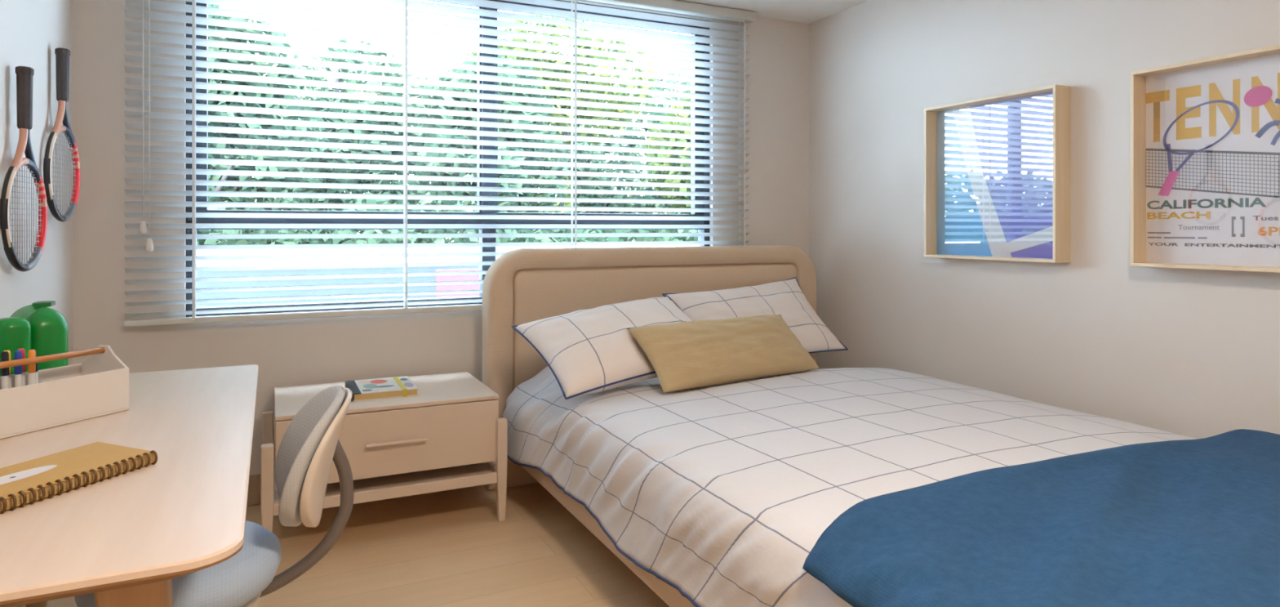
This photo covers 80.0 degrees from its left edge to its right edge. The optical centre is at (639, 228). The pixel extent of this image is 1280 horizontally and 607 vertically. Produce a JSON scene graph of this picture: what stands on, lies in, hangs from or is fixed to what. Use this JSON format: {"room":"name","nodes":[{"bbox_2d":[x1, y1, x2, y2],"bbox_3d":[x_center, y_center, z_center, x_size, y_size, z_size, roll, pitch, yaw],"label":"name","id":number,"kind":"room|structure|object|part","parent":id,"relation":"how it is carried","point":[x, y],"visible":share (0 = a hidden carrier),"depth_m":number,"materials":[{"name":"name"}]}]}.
{"room":"bedroom","nodes":[
{"label":"bedroom","id":0,"kind":"room"},
{"bbox_2d":[0,0,72,364],"bbox_3d":[-1.138,-0.021,0.538,0.160,2.441,5.480,0,0,-26],"label":"wall","id":1,"kind":"structure","parent":0,"point":[31,31],"depth_m":2.57,"materials":[{"name":"paint"}]},
{"bbox_2d":[12,604,26,606],"bbox_3d":[-1.091,1.135,0.642,0.014,0.130,5.306,0,0,-26],"label":"baseboard","id":2,"kind":"structure","parent":1,"relation":"attached to","point":[22,605],"depth_m":2.37,"materials":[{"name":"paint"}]},
{"bbox_2d":[0,66,47,271],"bbox_3d":[-1.872,-0.179,2.321,0.042,0.622,0.277,0,0,-17],"label":"tennis racket","id":3,"kind":"object","parent":1,"relation":"attached to","point":[24,74],"visible":1,"depth_m":2.31,"materials":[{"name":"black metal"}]},
{"bbox_2d":[43,48,79,222],"bbox_3d":[-2.077,-0.334,2.744,0.042,0.622,0.277,0,0,-17],"label":"tennis racket","id":4,"kind":"object","parent":1,"relation":"attached to","point":[62,55],"visible":0.99,"depth_m":2.73,"materials":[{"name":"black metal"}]},
{"bbox_2d":[46,482,669,606],"bbox_3d":[0.541,1.250,1.439,3.967,0.100,5.640,0,0,-26],"label":"floor","id":5,"kind":"structure","parent":0,"point":[446,548],"depth_m":2.78,"materials":[{"name":"brown wood"}]},
{"bbox_2d":[0,364,258,606],"bbox_3d":[-1.226,0.830,1.693,0.658,0.740,1.671,0,0,-26],"label":"desk","id":6,"kind":"object","parent":5,"relation":"on","point":[123,539],"visible":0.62,"depth_m":1.28,"materials":[{"name":"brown wood"}]},
{"bbox_2d":[0,300,68,376],"bbox_3d":[-1.644,0.332,2.070,0.157,0.257,0.258,0,0,-26],"label":"vase","id":7,"kind":"object","parent":6,"relation":"on","point":[42,328],"visible":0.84,"depth_m":2.03,"materials":[{"name":"green ceramic"}]},
{"bbox_3d":[-1.649,0.209,2.110,0.044,0.012,0.070,0,0,-26],"label":"lid","id":8,"kind":"part","parent":7,"relation":"part of","materials":[{"name":"green plastic"}]},
{"bbox_3d":[-1.740,0.846,2.237,0.117,0.708,0.137,0,0,-26],"label":"leg","id":9,"kind":"part","parent":6,"relation":"part of","materials":[{"name":"brown wood"}]},
{"bbox_2d":[0,344,128,438],"bbox_3d":[-1.439,0.380,1.796,0.175,0.159,0.360,0,0,20],"label":"caddy","id":10,"kind":"object","parent":6,"relation":"on","point":[98,385],"visible":0.98,"depth_m":1.81,"materials":[{"name":"white plastic"}]},
{"bbox_2d":[0,351,8,389],"bbox_3d":[-1.487,0.370,1.786,0.016,0.165,0.016,0,0,-26],"label":"marker pen","id":11,"kind":"object","parent":10,"relation":"in","point":[5,354],"visible":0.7,"depth_m":1.78,"materials":[{"name":"black plastic"}]},
{"bbox_2d":[4,350,11,387],"bbox_3d":[-1.494,0.370,1.803,0.016,0.165,0.016,0,0,-26],"label":"marker pen","id":12,"kind":"object","parent":10,"relation":"in","point":[9,351],"visible":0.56,"depth_m":1.80,"materials":[{"name":"yellow"}]},
{"bbox_2d":[13,350,22,386],"bbox_3d":[-1.476,0.371,1.811,0.016,0.163,0.016,0,0,-26],"label":"marker pen","id":13,"kind":"object","parent":10,"relation":"in","point":[18,353],"visible":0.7,"depth_m":1.81,"materials":[{"name":"blue plastic"}]},
{"bbox_2d":[17,347,26,385],"bbox_3d":[-1.483,0.370,1.830,0.016,0.165,0.016,0,0,-26],"label":"marker pen","id":14,"kind":"object","parent":10,"relation":"in","point":[23,350],"visible":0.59,"depth_m":1.83,"materials":[{"name":"red plastic"}]},
{"bbox_2d":[27,349,35,384],"bbox_3d":[-1.464,0.372,1.836,0.016,0.161,0.016,0,0,-26],"label":"marker pen","id":15,"kind":"object","parent":10,"relation":"in","point":[32,353],"visible":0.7,"depth_m":1.83,"materials":[{"name":"orange plastic"}]},
{"bbox_2d":[34,349,38,383],"bbox_3d":[-1.469,0.374,1.853,0.024,0.160,0.015,0,0,-11],"label":"marker pen","id":16,"kind":"object","parent":10,"relation":"in","point":[37,366],"visible":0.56,"depth_m":1.85,"materials":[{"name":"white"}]},
{"bbox_3d":[-1.439,0.312,1.796,0.015,0.015,0.348,0,0,20],"label":"handle","id":17,"kind":"part","parent":10,"relation":"part of","materials":[{"name":"brown wood"}]},
{"bbox_3d":[-1.378,0.377,1.962,0.165,0.154,0.006,0,0,20],"label":"panel","id":18,"kind":"part","parent":10,"relation":"part of","materials":[{"name":"white plastic"}]},
{"bbox_2d":[0,441,157,513],"bbox_3d":[-1.071,0.447,1.387,0.192,0.028,0.318,0,0,17],"label":"spiral notebook","id":19,"kind":"object","parent":6,"relation":"on","point":[21,483],"visible":1,"depth_m":1.39,"materials":[{"name":"cardboard"}]},
{"bbox_3d":[-0.735,0.846,1.134,0.135,0.708,0.142,0,0,-26],"label":"leg","id":20,"kind":"part","parent":6,"relation":"part of","materials":[{"name":"brown wood"}]},
{"bbox_2d":[74,385,353,606],"bbox_3d":[-0.968,0.788,1.693,0.622,0.824,0.525,0,0,-27],"label":"desk chair","id":21,"kind":"object","parent":5,"relation":"on","point":[308,446],"visible":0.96,"depth_m":1.66,"materials":[{"name":"white plastic"}]},
{"bbox_3d":[-0.994,0.750,1.663,0.384,0.133,0.407,0,0,-27],"label":"seat","id":22,"kind":"part","parent":21,"relation":"part of","materials":[{"name":"grey fabric"}]},
{"bbox_2d":[275,385,345,526],"bbox_3d":[-0.766,0.524,1.778,0.146,0.297,0.330,0,0,-27],"label":"backrest cushion","id":23,"kind":"object","parent":21,"relation":"on","point":[308,446],"depth_m":1.69,"materials":[{"name":"white plastic"}]},
{"bbox_2d":[260,371,507,532],"bbox_3d":[-1.082,0.943,3.201,0.907,0.515,0.604,0,0,-26],"label":"nightstand","id":24,"kind":"object","parent":5,"relation":"on","point":[448,435],"visible":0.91,"depth_m":3.03,"materials":[{"name":"paint"}]},
{"bbox_3d":[-1.349,0.991,2.760,0.042,0.418,0.042,0,0,-26],"label":"leg","id":25,"kind":"part","parent":24,"relation":"part of","materials":[{"name":"paint"}]},
{"bbox_3d":[-1.590,0.991,3.258,0.042,0.418,0.042,0,0,-26],"label":"leg","id":26,"kind":"part","parent":24,"relation":"part of","materials":[{"name":"paint"}]},
{"bbox_2d":[345,375,417,401],"bbox_3d":[-1.088,0.669,3.203,0.258,0.031,0.287,0,0,-26],"label":"picture book","id":27,"kind":"object","parent":24,"relation":"on","point":[394,386],"visible":0.97,"depth_m":3.13,"materials":[{"name":"paper"}]},
{"bbox_2d":[273,462,491,502],"bbox_3d":[-1.085,1.024,3.209,0.822,0.016,0.558,0,0,-26],"label":"shelf","id":28,"kind":"object","parent":24,"relation":"attached to","point":[366,484],"depth_m":3.09,"materials":[{"name":"paint"}]},
{"bbox_3d":[-0.960,1.019,2.948,0.825,0.042,0.020,0,0,-26],"label":"rail","id":29,"kind":"part","parent":24,"relation":"part of","materials":[{"name":"paint"}]},
{"bbox_3d":[-0.960,0.832,2.973,0.831,0.251,0.018,0,0,-26],"label":"drawer","id":30,"kind":"part","parent":24,"relation":"part of","materials":[{"name":"paint"}]},
{"bbox_3d":[-0.942,0.827,2.954,0.228,0.012,0.034,0,0,-26],"label":"handle","id":31,"kind":"part","parent":24,"relation":"part of","materials":[{"name":"paint"}]},
{"bbox_3d":[-0.691,1.020,3.386,0.020,0.030,0.511,0,0,-26],"label":"rail","id":32,"kind":"part","parent":24,"relation":"part of","materials":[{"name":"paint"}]},
{"bbox_3d":[-0.570,0.991,3.137,0.042,0.418,0.042,0,0,-26],"label":"leg","id":33,"kind":"part","parent":24,"relation":"part of","materials":[{"name":"paint"}]},
{"bbox_2d":[482,244,816,606],"bbox_3d":[0.792,0.648,2.569,1.877,1.104,3.215,0,0,-26],"label":"bed","id":34,"kind":"object","parent":5,"relation":"on","point":[522,286],"visible":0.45,"depth_m":3.63,"materials":[{"name":"beige fabric"}]},
{"bbox_3d":[0.094,0.978,2.145,0.042,0.155,3.060,0,0,-26],"label":"rail","id":35,"kind":"part","parent":34,"relation":"part of","materials":[{"name":"beige wood"}]},
{"bbox_3d":[0.125,0.648,3.946,1.877,1.104,0.155,0,0,-26],"label":"headboard","id":36,"kind":"part","parent":34,"relation":"part of","materials":[{"name":"beige fabric"}]},
{"bbox_3d":[0.146,0.576,3.878,1.612,0.758,0.026,0,0,-26],"label":"headboard panel","id":37,"kind":"part","parent":34,"relation":"part of","materials":[{"name":"beige fabric"}]},
{"bbox_3d":[0.847,0.860,2.532,1.590,0.170,2.980,0,0,-26],"label":"mattress","id":38,"kind":"object","parent":34,"relation":"on","visible":0},
{"bbox_2d":[502,365,1196,606],"bbox_3d":[0.872,0.793,2.478,1.887,0.404,3.033,0,0,-26],"label":"duvet","id":39,"kind":"object","parent":38,"relation":"on","point":[723,493],"visible":0.7,"depth_m":2.27,"materials":[{"name":"fabric"}]},
{"bbox_2d":[511,295,692,399],"bbox_3d":[-0.080,0.465,3.169,0.768,0.314,0.472,0,0,-34],"label":"pillow","id":40,"kind":"object","parent":39,"relation":"on","point":[588,350],"visible":0.73,"depth_m":2.99,"materials":[{"name":"fabric"}]},
{"bbox_2d":[626,314,821,392],"bbox_3d":[0.368,0.504,3.180,0.860,0.241,0.256,0,0,-35],"label":"lumbar cushion","id":41,"kind":"object","parent":39,"relation":"on","point":[682,355],"visible":1,"depth_m":3.07,"materials":[{"name":"brown fabric"}]},
{"bbox_2d":[662,276,848,353],"bbox_3d":[0.578,0.464,3.774,0.873,0.399,0.366,0,0,-30],"label":"pillow","id":42,"kind":"object","parent":39,"relation":"on","point":[786,298],"visible":0.44,"depth_m":3.76,"materials":[{"name":"fabric"}]},
{"bbox_2d":[802,428,1279,606],"bbox_3d":[1.349,0.679,1.550,1.918,0.233,1.002,0,0,-26],"label":"throw blanket","id":43,"kind":"object","parent":39,"relation":"on","point":[1182,522],"visible":1,"depth_m":1.50,"materials":[{"name":"blue fabric"}]},
{"bbox_2d":[72,0,808,475],"bbox_3d":[-0.653,-0.021,3.906,3.967,2.441,0.160,0,0,-26],"label":"wall","id":44,"kind":"structure","parent":0,"point":[311,350],"depth_m":3.33,"materials":[{"name":"paint"}]},
{"bbox_2d":[246,473,260,506],"bbox_3d":[-0.615,1.135,3.827,3.647,0.130,0.014,0,0,-26],"label":"baseboard","id":45,"kind":"structure","parent":44,"relation":"attached to","point":[254,488],"depth_m":3.31,"materials":[{"name":"paint"}]},
{"bbox_2d":[186,0,709,316],"bbox_3d":[-0.779,-0.393,3.828,2.583,1.585,0.070,0,0,-26],"label":"window","id":46,"kind":"structure","parent":44,"relation":"in","point":[204,188],"depth_m":3.78,"materials":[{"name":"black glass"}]},
{"bbox_3d":[-1.354,-0.608,3.551,1.234,1.055,0.048,0,0,-26],"label":"sash","id":47,"kind":"part","parent":46,"relation":"part of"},
{"bbox_2d":[124,0,755,326],"bbox_3d":[-0.723,-0.421,3.716,3.065,1.630,0.094,0,0,-26],"label":"blind","id":48,"kind":"object","parent":46,"relation":"attached to","point":[668,6],"visible":0.91,"depth_m":3.57,"materials":[{"name":"white plastic"}]},
{"bbox_3d":[-1.996,-0.607,3.064,0.004,1.163,0.004,0,0,-26],"label":"lift cord","id":49,"kind":"part","parent":48,"relation":"part of","materials":[{"name":"white fabric"}]},
{"bbox_3d":[-1.976,-0.572,3.073,0.004,1.233,0.004,0,0,-26],"label":"lift cord","id":50,"kind":"part","parent":48,"relation":"part of","materials":[{"name":"white fabric"}]},
{"bbox_3d":[-0.728,0.382,3.727,2.996,0.024,0.052,0,0,-26],"label":"rail","id":51,"kind":"part","parent":48,"relation":"part of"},
{"bbox_3d":[-0.192,-0.608,4.113,1.207,1.055,0.048,0,0,-26],"label":"sash","id":52,"kind":"part","parent":46,"relation":"part of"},
{"bbox_2d":[675,0,870,23],"bbox_3d":[0.541,-1.301,1.439,3.967,0.120,5.640,0,0,-26],"label":"ceiling","id":53,"kind":"structure","parent":0,"point":[807,11],"depth_m":4.28,"materials":[{"name":"paint"}]},
{"bbox_2d":[808,0,1279,438],"bbox_3d":[2.289,-0.021,2.196,0.160,2.441,5.480,0,0,-26],"label":"wall","id":54,"kind":"structure","parent":0,"point":[1194,353],"depth_m":3.25,"materials":[{"name":"paint"}]},
{"bbox_2d":[924,84,1070,262],"bbox_3d":[1.565,-0.221,3.402,0.092,0.719,0.688,0,0,-26],"label":"framed picture","id":55,"kind":"object","parent":54,"relation":"attached to","point":[997,168],"visible":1,"depth_m":3.39,"materials":[{"name":"brown wood"}]},
{"bbox_2d":[1129,44,1279,272],"bbox_3d":[1.994,-0.218,2.515,0.092,0.714,0.691,0,0,-26],"label":"framed picture","id":56,"kind":"object","parent":54,"relation":"attached to","point":[1205,133],"visible":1,"depth_m":2.64,"materials":[{"name":"paper"}]},
{"bbox_2d":[1147,236,1161,238],"bbox_3d":[1.887,0.033,2.798,0.001,0.005,0.049,0,0,-26],"label":"print","id":57,"kind":"object","parent":56,"relation":"attached to","point":[1148,237],"depth_m":2.80},
{"bbox_2d":[1147,231,1170,233],"bbox_3d":[1.894,0.016,2.784,0.001,0.005,0.080,0,0,-26],"label":"print","id":58,"kind":"object","parent":56,"relation":"attached to","point":[1148,232],"depth_m":2.78},
{"bbox_2d":[1164,236,1195,238],"bbox_3d":[1.924,0.033,2.722,0.001,0.005,0.104,0,0,-26],"label":"print","id":59,"kind":"object","parent":56,"relation":"attached to","point":[1164,237],"depth_m":2.72},
{"label":"outside","id":60,"kind":"structure","parent":0,"visible":0},
{"bbox_3d":[-6.856,1.560,21.056,38.000,0.120,36.120,0,0,-26],"label":"ground","id":61,"kind":"structure","parent":60,"visible":0},
{"bbox_2d":[202,4,328,244],"bbox_3d":[-5.142,-0.604,9.064,2.783,4.219,2.041,0,0,-41],"label":"tree","id":62,"kind":"object","parent":61,"relation":"on","point":[213,177],"visible":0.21,"depth_m":9.00,"materials":[{"name":"green plant"}]},
{"bbox_2d":[266,39,433,243],"bbox_3d":[-4.822,-0.911,12.716,2.733,4.831,2.896,0,0,28],"label":"tree","id":63,"kind":"object","parent":61,"relation":"on","point":[312,200],"visible":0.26,"depth_m":12.29,"materials":[{"name":"green plant"}]},
{"bbox_2d":[196,244,698,306],"bbox_3d":[-0.687,0.825,7.389,9.254,1.350,0.200,0,0,-29],"label":"wall","id":64,"kind":"structure","parent":61,"relation":"on","point":[460,249],"depth_m":6.25,"materials":[{"name":"white paint"}]},
{"bbox_2d":[196,191,698,244],"bbox_3d":[-4.676,0.218,7.078,20.253,2.353,1.799,0,0,-26],"label":"hedge","id":65,"kind":"object","parent":61,"relation":"on","point":[389,240],"visible":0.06,"depth_m":8.03,"materials":[{"name":"green plant"}]},
{"bbox_2d":[215,62,690,244],"bbox_3d":[-2.640,-1.244,17.116,20.482,5.433,3.127,0,0,-26],"label":"treeline","id":66,"kind":"object","parent":61,"relation":"on","point":[615,144],"visible":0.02,"depth_m":17.73,"materials":[{"name":"green plant"}]},
{"bbox_2d":[435,268,479,297],"bbox_3d":[-1.469,0.920,6.394,0.475,1.160,0.070,0,0,-26],"label":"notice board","id":67,"kind":"object","parent":61,"relation":"on","point":[470,277],"visible":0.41,"depth_m":6.33,"materials":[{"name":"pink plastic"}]},
{"bbox_2d":[407,54,570,242],"bbox_3d":[-2.006,-0.508,10.468,2.406,4.026,2.343,0,0,-26],"label":"tree","id":68,"kind":"object","parent":61,"relation":"on","point":[426,96],"visible":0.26,"depth_m":10.12,"materials":[{"name":"green plant"}]},
{"bbox_2d":[463,13,655,213],"bbox_3d":[-1.530,-1.354,14.502,3.755,5.715,2.613,0,0,4],"label":"tree","id":69,"kind":"object","parent":61,"relation":"on","point":[550,123],"visible":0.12,"depth_m":14.10,"materials":[{"name":"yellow plant"}]},
{"bbox_2d":[558,141,635,239],"bbox_3d":[-0.736,0.073,11.873,1.011,2.867,1.276,0,0,38],"label":"tree","id":70,"kind":"object","parent":61,"relation":"on","point":[568,151],"visible":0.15,"depth_m":11.49,"materials":[{"name":"green plant"}]},
{"bbox_2d":[555,40,690,240],"bbox_3d":[0.289,-1.925,25.691,5.900,6.850,6.400,0,0,-26],"label":"house","id":71,"kind":"structure","parent":61,"relation":"on","point":[606,41],"depth_m":22.42,"materials":[{"name":"white"}]},
{"bbox_2d":[642,90,690,240],"bbox_3d":[1.277,-0.320,11.911,2.895,3.652,1.787,0,0,-39],"label":"tree","id":72,"kind":"object","parent":61,"relation":"on","point":[646,146],"visible":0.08,"depth_m":11.20,"materials":[{"name":"green plant"}]}
]}

